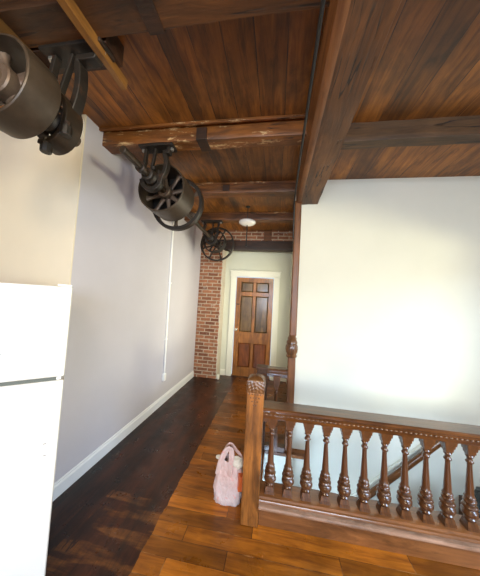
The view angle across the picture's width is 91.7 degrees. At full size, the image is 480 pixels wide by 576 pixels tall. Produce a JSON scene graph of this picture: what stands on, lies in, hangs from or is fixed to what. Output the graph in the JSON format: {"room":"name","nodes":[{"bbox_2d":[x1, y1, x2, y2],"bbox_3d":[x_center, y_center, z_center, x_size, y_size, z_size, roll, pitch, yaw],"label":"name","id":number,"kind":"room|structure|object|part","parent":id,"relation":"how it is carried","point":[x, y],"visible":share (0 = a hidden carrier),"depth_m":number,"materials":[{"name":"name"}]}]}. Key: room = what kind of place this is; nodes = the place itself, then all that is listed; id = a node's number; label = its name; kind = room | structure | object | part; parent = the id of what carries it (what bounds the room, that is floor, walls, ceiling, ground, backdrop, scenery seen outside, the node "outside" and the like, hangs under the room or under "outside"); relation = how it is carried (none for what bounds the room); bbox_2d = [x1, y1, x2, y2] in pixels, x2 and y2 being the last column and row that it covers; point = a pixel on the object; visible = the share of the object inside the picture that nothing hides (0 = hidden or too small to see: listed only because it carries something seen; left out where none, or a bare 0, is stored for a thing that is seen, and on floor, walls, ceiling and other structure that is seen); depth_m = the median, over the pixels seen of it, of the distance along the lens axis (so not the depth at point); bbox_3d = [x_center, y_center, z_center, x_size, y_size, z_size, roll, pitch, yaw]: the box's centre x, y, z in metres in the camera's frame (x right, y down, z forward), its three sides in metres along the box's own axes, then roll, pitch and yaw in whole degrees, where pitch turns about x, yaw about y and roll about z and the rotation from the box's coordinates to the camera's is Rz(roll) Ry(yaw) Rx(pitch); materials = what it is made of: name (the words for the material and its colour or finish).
{"room":"stair landing hallway","nodes":[
{"label":"stair landing hallway","id":0,"kind":"room"},
{"bbox_2d":[0,114,86,285],"bbox_3d":[-2.300,0.041,1.895,2.073,2.885,0.012,3,-3,9],"label":"wall","id":1,"kind":"structure","parent":0,"point":[39,191],"depth_m":1.82,"materials":[{"name":"beige paint"}]},
{"bbox_2d":[54,116,201,482],"bbox_3d":[-1.075,0.193,3.364,0.100,2.885,3.281,3,-3,9],"label":"wall","id":2,"kind":"structure","parent":0,"point":[121,265],"depth_m":2.27,"materials":[{"name":"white paint"}]},
{"bbox_2d":[53,371,193,500],"bbox_3d":[-1.123,1.563,3.085,0.016,0.116,2.895,3,-3,9],"label":"baseboard","id":3,"kind":"structure","parent":2,"relation":"attached to","point":[81,468],"depth_m":2.21,"materials":[{"name":"white wood"}]},
{"bbox_2d":[162,221,174,380],"bbox_3d":[-1.012,0.172,3.323,0.035,2.270,0.094,3,-3,9],"label":"conduit","id":4,"kind":"object","parent":2,"relation":"attached to","point":[172,237],"visible":0.99,"depth_m":3.30,"materials":[{"name":"white plastic"}]},
{"bbox_2d":[223,185,229,190],"bbox_3d":[-0.158,-1.173,2.760,0.080,0.070,0.078,3,-3,9],"label":"beam patch","id":5,"kind":"structure","parent":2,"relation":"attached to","point":[225,187],"depth_m":2.72,"materials":[{"name":"brown wood"}]},
{"bbox_2d":[194,212,291,213],"bbox_3d":[-0.057,-1.171,3.631,1.702,0.022,0.018,3,-3,9],"label":"trim","id":6,"kind":"structure","parent":2,"relation":"attached to","point":[194,212],"depth_m":3.61,"materials":[{"name":"brown wood"}]},
{"bbox_2d":[0,0,479,230],"bbox_3d":[-0.204,-1.356,1.200,6.300,0.050,7.526,3,-3,9],"label":"ceiling","id":7,"kind":"structure","parent":0,"point":[428,64],"depth_m":1.50,"materials":[{"name":"brown wood"}]},
{"bbox_2d":[29,36,123,73],"bbox_3d":[-0.956,-1.306,1.284,0.595,0.123,0.134,3,-3,9],"label":"wooden board","id":8,"kind":"object","parent":7,"relation":"attached to","point":[113,44],"depth_m":1.26,"materials":[{"name":"brown wood"}]},
{"bbox_2d":[37,37,114,155],"bbox_3d":[-0.880,-0.958,1.214,0.372,0.582,0.180,3,-3,9],"label":"hanger","id":9,"kind":"object","parent":8,"relation":"hanging from","point":[65,132],"visible":0.78,"depth_m":1.19,"materials":[{"name":"metal"}]},
{"bbox_2d":[0,33,80,146],"bbox_3d":[-0.987,-0.864,1.100,0.362,0.362,0.514,3,-3,9],"label":"pulley wheel","id":10,"kind":"object","parent":9,"relation":"attached to","point":[30,93],"visible":0.96,"depth_m":0.99,"materials":[{"name":"metal"}]},
{"bbox_3d":[-0.987,-0.864,1.100,0.063,0.063,0.514,3,-3,9],"label":"rod","id":11,"kind":"part","parent":10,"relation":"part of","materials":[{"name":"metal"}]},
{"bbox_3d":[-0.915,-0.854,1.198,0.154,0.293,0.100,3,-3,9],"label":"plate","id":12,"kind":"part","parent":9,"relation":"part of","materials":[{"name":"brown metal"}]},
{"bbox_3d":[-0.896,-0.987,1.219,0.337,0.490,0.055,3,-3,9],"label":"curved arm","id":13,"kind":"part","parent":9,"relation":"part of","materials":[{"name":"metal"}]},
{"bbox_3d":[-0.859,-1.237,1.230,0.360,0.022,0.110,3,-3,9],"label":"mounting plate","id":14,"kind":"part","parent":9,"relation":"part of","materials":[{"name":"metal"}]},
{"bbox_2d":[0,0,329,47],"bbox_3d":[-1.483,-1.339,1.209,3.775,0.124,0.163,3,-3,9],"label":"ceiling beam","id":15,"kind":"structure","parent":7,"relation":"attached to","point":[35,22],"depth_m":1.05,"materials":[{"name":"brown wood"}]},
{"bbox_2d":[0,19,28,47],"bbox_3d":[-1.236,-1.267,0.631,0.075,0.069,1.500,3,-3,9],"label":"beam","id":16,"kind":"structure","parent":15,"relation":"attached to","point":[4,28],"depth_m":1.12,"materials":[{"name":"brown wood"}]},
{"bbox_2d":[57,0,127,89],"bbox_3d":[-0.805,-1.251,0.604,0.038,0.056,1.580,3,-3,9],"label":"beam","id":17,"kind":"structure","parent":15,"relation":"attached to","point":[70,7],"depth_m":1.12,"materials":[{"name":"brown wood"}]},
{"bbox_2d":[134,0,165,35],"bbox_3d":[-0.406,-1.272,1.037,0.080,0.098,0.175,3,-3,9],"label":"beam patch","id":18,"kind":"structure","parent":15,"relation":"attached to","point":[147,10],"depth_m":1.05,"materials":[{"name":"brown wood"}]},
{"bbox_2d":[99,113,304,130],"bbox_3d":[-0.338,-1.292,1.822,1.702,0.022,0.018,3,-3,9],"label":"trim","id":19,"kind":"structure","parent":7,"relation":"attached to","point":[288,116],"depth_m":1.80,"materials":[{"name":"brown wood"}]},
{"bbox_2d":[102,118,306,153],"bbox_3d":[-0.325,-1.234,1.920,1.702,0.124,0.130,3,-3,9],"label":"ceiling beam","id":20,"kind":"structure","parent":7,"relation":"attached to","point":[275,132],"depth_m":1.86,"materials":[{"name":"brown wood"}]},
{"bbox_2d":[138,142,176,192],"bbox_3d":[-0.703,-1.001,1.960,0.300,0.390,0.180,3,-3,9],"label":"hanger","id":21,"kind":"object","parent":20,"relation":"hanging from","point":[156,181],"visible":0.94,"depth_m":1.93,"materials":[{"name":"metal"}]},
{"bbox_3d":[-0.693,-1.184,1.971,0.300,0.022,0.110,3,-3,9],"label":"mounting plate","id":22,"kind":"part","parent":21,"relation":"part of","materials":[{"name":"metal"}]},
{"bbox_2d":[119,145,233,260],"bbox_3d":[-0.573,-0.848,3.022,0.608,0.608,2.934,3,-3,9],"label":"shaft","id":23,"kind":"object","parent":21,"relation":"attached to","point":[174,201],"visible":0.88,"depth_m":2.25,"materials":[{"name":"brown metal"}]},
{"bbox_3d":[-0.573,-0.848,3.022,0.051,0.051,2.934,3,-3,9],"label":"rod","id":24,"kind":"part","parent":23,"relation":"part of","materials":[{"name":"brown metal"}]},
{"bbox_3d":[-0.676,-0.892,2.353,0.421,0.421,0.016,3,-3,9],"label":"plate","id":25,"kind":"part","parent":23,"relation":"part of","materials":[{"name":"black paint"}]},
{"bbox_2d":[196,127,210,151],"bbox_3d":[-0.293,-1.216,1.910,0.085,0.098,0.153,3,-3,9],"label":"beam patch","id":26,"kind":"structure","parent":20,"relation":"attached to","point":[201,132],"depth_m":1.84,"materials":[{"name":"brown wood"}]},
{"bbox_2d":[184,212,292,222],"bbox_3d":[-0.007,-1.114,3.688,1.789,0.124,0.132,3,-3,9],"label":"ceiling beam","id":27,"kind":"structure","parent":7,"relation":"attached to","point":[277,217],"depth_m":3.62,"materials":[{"name":"brown wood"}]},
{"bbox_2d":[201,220,222,244],"bbox_3d":[-0.457,-0.884,3.740,0.340,0.390,0.180,3,-3,9],"label":"hanger","id":28,"kind":"object","parent":27,"relation":"hanging from","point":[213,239],"visible":0.9,"depth_m":3.71,"materials":[{"name":"metal"}]},
{"bbox_3d":[-0.479,-0.876,3.743,0.248,0.372,0.055,3,-3,9],"label":"curved arm","id":29,"kind":"part","parent":28,"relation":"part of","materials":[{"name":"metal"}]},
{"bbox_3d":[-0.447,-1.067,3.751,0.340,0.022,0.110,3,-3,9],"label":"mounting plate","id":30,"kind":"part","parent":28,"relation":"part of","materials":[{"name":"metal"}]},
{"bbox_2d":[191,183,295,197],"bbox_3d":[-0.144,-1.173,2.800,1.789,0.124,0.133,3,-3,9],"label":"ceiling beam","id":31,"kind":"structure","parent":7,"relation":"attached to","point":[274,189],"depth_m":2.72,"materials":[{"name":"brown wood"}]},
{"bbox_2d":[195,180,295,184],"bbox_3d":[-0.195,-1.230,2.744,1.702,0.022,0.018,3,-3,9],"label":"trim","id":32,"kind":"structure","parent":31,"relation":"attached to","point":[257,182],"depth_m":2.69,"materials":[{"name":"brown wood"}]},
{"bbox_2d":[239,206,255,246],"bbox_3d":[0.102,-0.890,3.369,0.244,0.594,0.244,3,-3,9],"label":"ceiling light","id":33,"kind":"object","parent":7,"relation":"hanging from","point":[247,222],"visible":1,"depth_m":3.33,"materials":[{"name":"white glass"}]},
{"bbox_3d":[0.105,-0.942,3.373,0.244,0.066,0.244,3,-3,9],"label":"lamp shade","id":34,"kind":"part","parent":33,"relation":"part of","materials":[{"name":"white glass"}]},
{"bbox_2d":[301,0,402,203],"bbox_3d":[0.362,-1.227,0.022,0.217,0.281,5.193,3,-3,9],"label":"beam","id":35,"kind":"structure","parent":7,"relation":"attached to","point":[368,24],"depth_m":1.12,"materials":[{"name":"brown wood"}]},
{"bbox_2d":[292,0,325,238],"bbox_3d":[0.172,-0.896,0.037,0.036,0.410,5.009,3,-3,9],"label":"cable","id":36,"kind":"object","parent":35,"relation":"attached to","point":[322,4],"visible":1,"depth_m":1.16,"materials":[{"name":"rubber"},{"name":"plastic"}]},
{"bbox_2d":[296,0,350,202],"bbox_3d":[0.254,-1.218,0.033,0.052,0.271,5.183,3,-3,9],"label":"trim","id":37,"kind":"structure","parent":35,"relation":"attached to","point":[336,14],"depth_m":1.16,"materials":[{"name":"brown wood"}]},
{"bbox_2d":[340,115,479,149],"bbox_3d":[1.829,-1.121,1.639,2.203,0.146,0.103,3,-3,9],"label":"ceiling beam","id":38,"kind":"structure","parent":7,"relation":"attached to","point":[457,129],"depth_m":1.69,"materials":[{"name":"brown wood"}]},
{"bbox_2d":[219,251,291,374],"bbox_3d":[0.149,0.342,4.777,1.887,2.885,0.100,3,-3,9],"label":"wall","id":39,"kind":"structure","parent":0,"point":[238,260],"depth_m":4.71,"materials":[{"name":"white paint"}]},
{"bbox_2d":[220,369,224,374],"bbox_3d":[-0.355,1.699,4.707,0.103,0.116,0.016,3,-3,9],"label":"baseboard","id":40,"kind":"structure","parent":39,"relation":"attached to","point":[222,371],"depth_m":4.70,"materials":[{"name":"white wood"}]},
{"bbox_2d":[226,270,280,379],"bbox_3d":[0.258,0.719,4.681,1.036,2.135,0.097,3,-3,9],"label":"door","id":41,"kind":"structure","parent":39,"relation":"in","point":[255,297],"depth_m":4.69,"materials":[{"name":"brown wood"}]},
{"bbox_3d":[-0.178,0.761,4.739,0.111,2.010,0.022,3,-3,9],"label":"casing","id":42,"kind":"part","parent":41,"relation":"part of","materials":[{"name":"white wood"}]},
{"bbox_3d":[0.076,1.349,4.694,0.246,0.480,0.015,3,-3,9],"label":"panel","id":43,"kind":"part","parent":41,"relation":"part of","materials":[{"name":"brown wood"}]},
{"bbox_3d":[0.121,0.527,4.742,0.246,0.730,0.015,3,-3,9],"label":"panel","id":44,"kind":"part","parent":41,"relation":"part of","materials":[{"name":"brown wood"}]},
{"bbox_3d":[0.151,-0.017,4.773,0.246,0.200,0.015,3,-3,9],"label":"panel","id":45,"kind":"part","parent":41,"relation":"part of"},
{"bbox_3d":[0.310,-0.284,4.723,1.036,0.125,0.040,3,-3,9],"label":"head casing","id":46,"kind":"part","parent":41,"relation":"part of","materials":[{"name":"white wood"}]},
{"bbox_3d":[0.384,1.363,4.645,0.257,0.480,0.015,3,-3,9],"label":"panel","id":47,"kind":"part","parent":41,"relation":"part of","materials":[{"name":"brown wood"}]},
{"bbox_3d":[0.429,0.541,4.693,0.257,0.730,0.015,3,-3,9],"label":"panel","id":48,"kind":"part","parent":41,"relation":"part of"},
{"bbox_3d":[0.458,-0.003,4.724,0.257,0.200,0.015,3,-3,9],"label":"panel","id":49,"kind":"part","parent":41,"relation":"part of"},
{"bbox_3d":[0.685,0.800,4.602,0.111,2.010,0.022,3,-3,9],"label":"casing","id":50,"kind":"part","parent":41,"relation":"part of","materials":[{"name":"white wood"}]},
{"bbox_2d":[224,240,292,252],"bbox_3d":[0.348,-0.810,4.543,1.328,0.182,0.164,3,-3,9],"label":"beam","id":51,"kind":"structure","parent":0,"point":[252,246],"depth_m":4.46,"materials":[{"name":"brown wood"}]},
{"bbox_2d":[264,230,271,240],"bbox_3d":[0.534,-1.000,4.446,0.145,0.205,0.080,3,-3,9],"label":"beam","id":52,"kind":"structure","parent":51,"relation":"on","point":[267,233],"depth_m":4.41,"materials":[{"name":"brown wood"}]},
{"bbox_2d":[225,230,292,240],"bbox_3d":[0.357,-1.004,4.544,1.328,0.205,0.100,3,-3,9],"label":"brick wall","id":53,"kind":"structure","parent":0,"point":[238,235],"depth_m":4.50,"materials":[{"name":"red brick"}]},
{"bbox_2d":[45,375,479,575],"bbox_3d":[-0.413,1.655,1.073,6.200,0.220,7.406,3,-3,9],"label":"floor","id":54,"kind":"structure","parent":0,"point":[147,507],"depth_m":1.57,"materials":[{"name":"brown wood"}]},
{"bbox_2d":[0,282,72,575],"bbox_3d":[-1.294,0.728,1.116,0.700,1.536,0.605,5,-4,-34],"label":"refrigerator","id":55,"kind":"object","parent":54,"relation":"on","point":[34,319],"visible":1,"depth_m":1.04,"materials":[{"name":"white metal"}]},
{"bbox_3d":[-1.174,0.906,0.913,0.700,0.990,0.050,5,-4,-34],"label":"fridge door","id":56,"kind":"part","parent":55,"relation":"part of","materials":[{"name":"white metal"}]},
{"bbox_3d":[-1.134,0.183,0.955,0.700,0.430,0.050,5,-4,-34],"label":"freezer door","id":57,"kind":"part","parent":55,"relation":"part of","materials":[{"name":"white metal"}]},
{"bbox_2d":[193,230,226,378],"bbox_3d":[-0.584,0.297,4.698,0.461,2.885,0.286,3,-3,9],"label":"brick pier","id":58,"kind":"object","parent":54,"relation":"on","point":[208,339],"visible":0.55,"depth_m":4.55,"materials":[{"name":"red brick"}]},
{"bbox_2d":[213,442,242,506],"bbox_3d":[-0.083,1.400,1.780,0.224,0.405,0.157,3,-3,9],"label":"handbag","id":59,"kind":"object","parent":54,"relation":"on","point":[226,493],"visible":0.79,"depth_m":1.72,"materials":[{"name":"pink fabric"}]},
{"bbox_3d":[-0.113,1.299,1.748,0.138,0.207,0.035,3,-3,9],"label":"handle","id":60,"kind":"part","parent":59,"relation":"part of","materials":[{"name":"pink fabric"}]},
{"bbox_3d":[-0.056,1.284,1.800,0.179,0.166,0.016,2,-3,13],"label":"handle","id":61,"kind":"part","parent":59,"relation":"part of","materials":[{"name":"pink fabric"}]},
{"bbox_2d":[233,456,242,469],"bbox_3d":[-0.021,1.314,1.746,0.087,0.096,0.062,3,-3,9],"label":"crumpled paper","id":62,"kind":"object","parent":59,"relation":"in","point":[237,463],"visible":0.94,"depth_m":1.73,"materials":[{"name":"white paper"}]},
{"bbox_2d":[237,472,242,491],"bbox_3d":[0.002,1.429,1.715,0.045,0.102,0.060,4,-3,-11],"label":"packet","id":63,"kind":"object","parent":59,"relation":"in","point":[240,475],"visible":0.74,"depth_m":1.69,"materials":[{"name":"orange plastic"}]},
{"bbox_2d":[256,364,287,467],"bbox_3d":[0.262,1.236,2.085,0.322,0.865,0.810,3,-3,9],"label":"balustrade","id":64,"kind":"object","parent":54,"relation":"on","point":[267,371],"visible":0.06,"depth_m":2.39,"materials":[{"name":"brown wood"}]},
{"bbox_3d":[0.217,1.256,2.439,0.110,0.800,0.110,3,-3,9],"label":"newel post","id":65,"kind":"part","parent":64,"relation":"part of","materials":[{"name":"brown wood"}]},
{"bbox_3d":[0.352,1.638,2.397,0.205,0.050,0.070,3,-3,9],"label":"rail","id":66,"kind":"part","parent":64,"relation":"part of","materials":[{"name":"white wood"}]},
{"bbox_3d":[0.393,0.879,2.435,0.205,0.084,0.109,3,-3,9],"label":"handrail","id":67,"kind":"part","parent":64,"relation":"part of","materials":[{"name":"brown wood"}]},
{"bbox_2d":[284,201,301,452],"bbox_3d":[0.557,0.358,2.460,0.128,2.630,0.129,4,-4,-21],"label":"wall post","id":68,"kind":"object","parent":54,"relation":"on","point":[291,348],"visible":0.95,"depth_m":2.45,"materials":[{"name":"brown wood"}]},
{"bbox_3d":[0.545,0.614,2.448,0.129,0.227,0.127,3,-3,9],"label":"carved knob","id":69,"kind":"part","parent":68,"relation":"part of","materials":[{"name":"brown wood"}]},
{"bbox_2d":[240,374,479,569],"bbox_3d":[0.994,1.155,1.520,1.950,0.981,0.188,3,-3,9],"label":"balustrade","id":70,"kind":"object","parent":54,"relation":"on","point":[444,536],"visible":1,"depth_m":1.51,"materials":[{"name":"brown wood"}]},
{"bbox_3d":[0.091,1.166,1.642,0.119,0.875,0.119,3,-3,9],"label":"newel post","id":71,"kind":"part","parent":70,"relation":"part of","materials":[{"name":"brown wood"}]},
{"bbox_3d":[1.016,0.913,1.540,1.714,0.084,0.145,3,-3,9],"label":"handrail","id":72,"kind":"part","parent":70,"relation":"part of","materials":[{"name":"brown wood"}]},
{"bbox_3d":[0.997,0.916,1.490,1.675,0.014,0.014,3,-3,9],"label":"bead moulding","id":73,"kind":"part","parent":70,"relation":"part of","materials":[{"name":"brown wood"}]},
{"bbox_2d":[459,495,462,514],"bbox_3d":[1.194,2.209,1.936,2.050,0.970,0.713,3,-3,9],"label":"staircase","id":74,"kind":"structure","parent":54,"relation":"attached to","point":[460,496],"depth_m":2.16,"materials":[{"name":"brown wood"}]},
{"bbox_2d":[474,487,479,517],"bbox_3d":[1.964,1.825,1.807,0.293,0.560,0.311,3,-3,9],"label":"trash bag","id":75,"kind":"object","parent":74,"relation":"on","point":[477,490],"visible":0.13,"depth_m":1.84,"materials":[{"name":"black plastic"}]},
{"bbox_2d":[263,454,285,483],"bbox_3d":[0.351,2.478,2.367,0.276,1.570,0.100,3,-3,9],"label":"wall","id":76,"kind":"structure","parent":0,"point":[279,461],"depth_m":2.35,"materials":[{"name":"white paint"}]},
{"bbox_2d":[286,251,292,383],"bbox_3d":[0.870,0.313,3.596,0.098,2.885,2.013,3,-3,9],"label":"wall","id":77,"kind":"structure","parent":0,"point":[292,251],"depth_m":4.45,"materials":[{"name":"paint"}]},
{"bbox_2d":[292,176,479,514],"bbox_3d":[1.801,1.094,2.328,2.474,4.485,0.100,3,-3,9],"label":"wall","id":78,"kind":"structure","parent":0,"point":[388,311],"depth_m":2.37,"materials":[{"name":"white paint"}]},
{"bbox_2d":[351,441,440,498],"bbox_3d":[1.364,1.870,2.245,1.200,1.162,0.098,3,-3,9],"label":"wall handrail","id":79,"kind":"object","parent":78,"relation":"attached to","point":[417,458],"visible":0.23,"depth_m":2.20,"materials":[{"name":"brown wood"}]}
]}

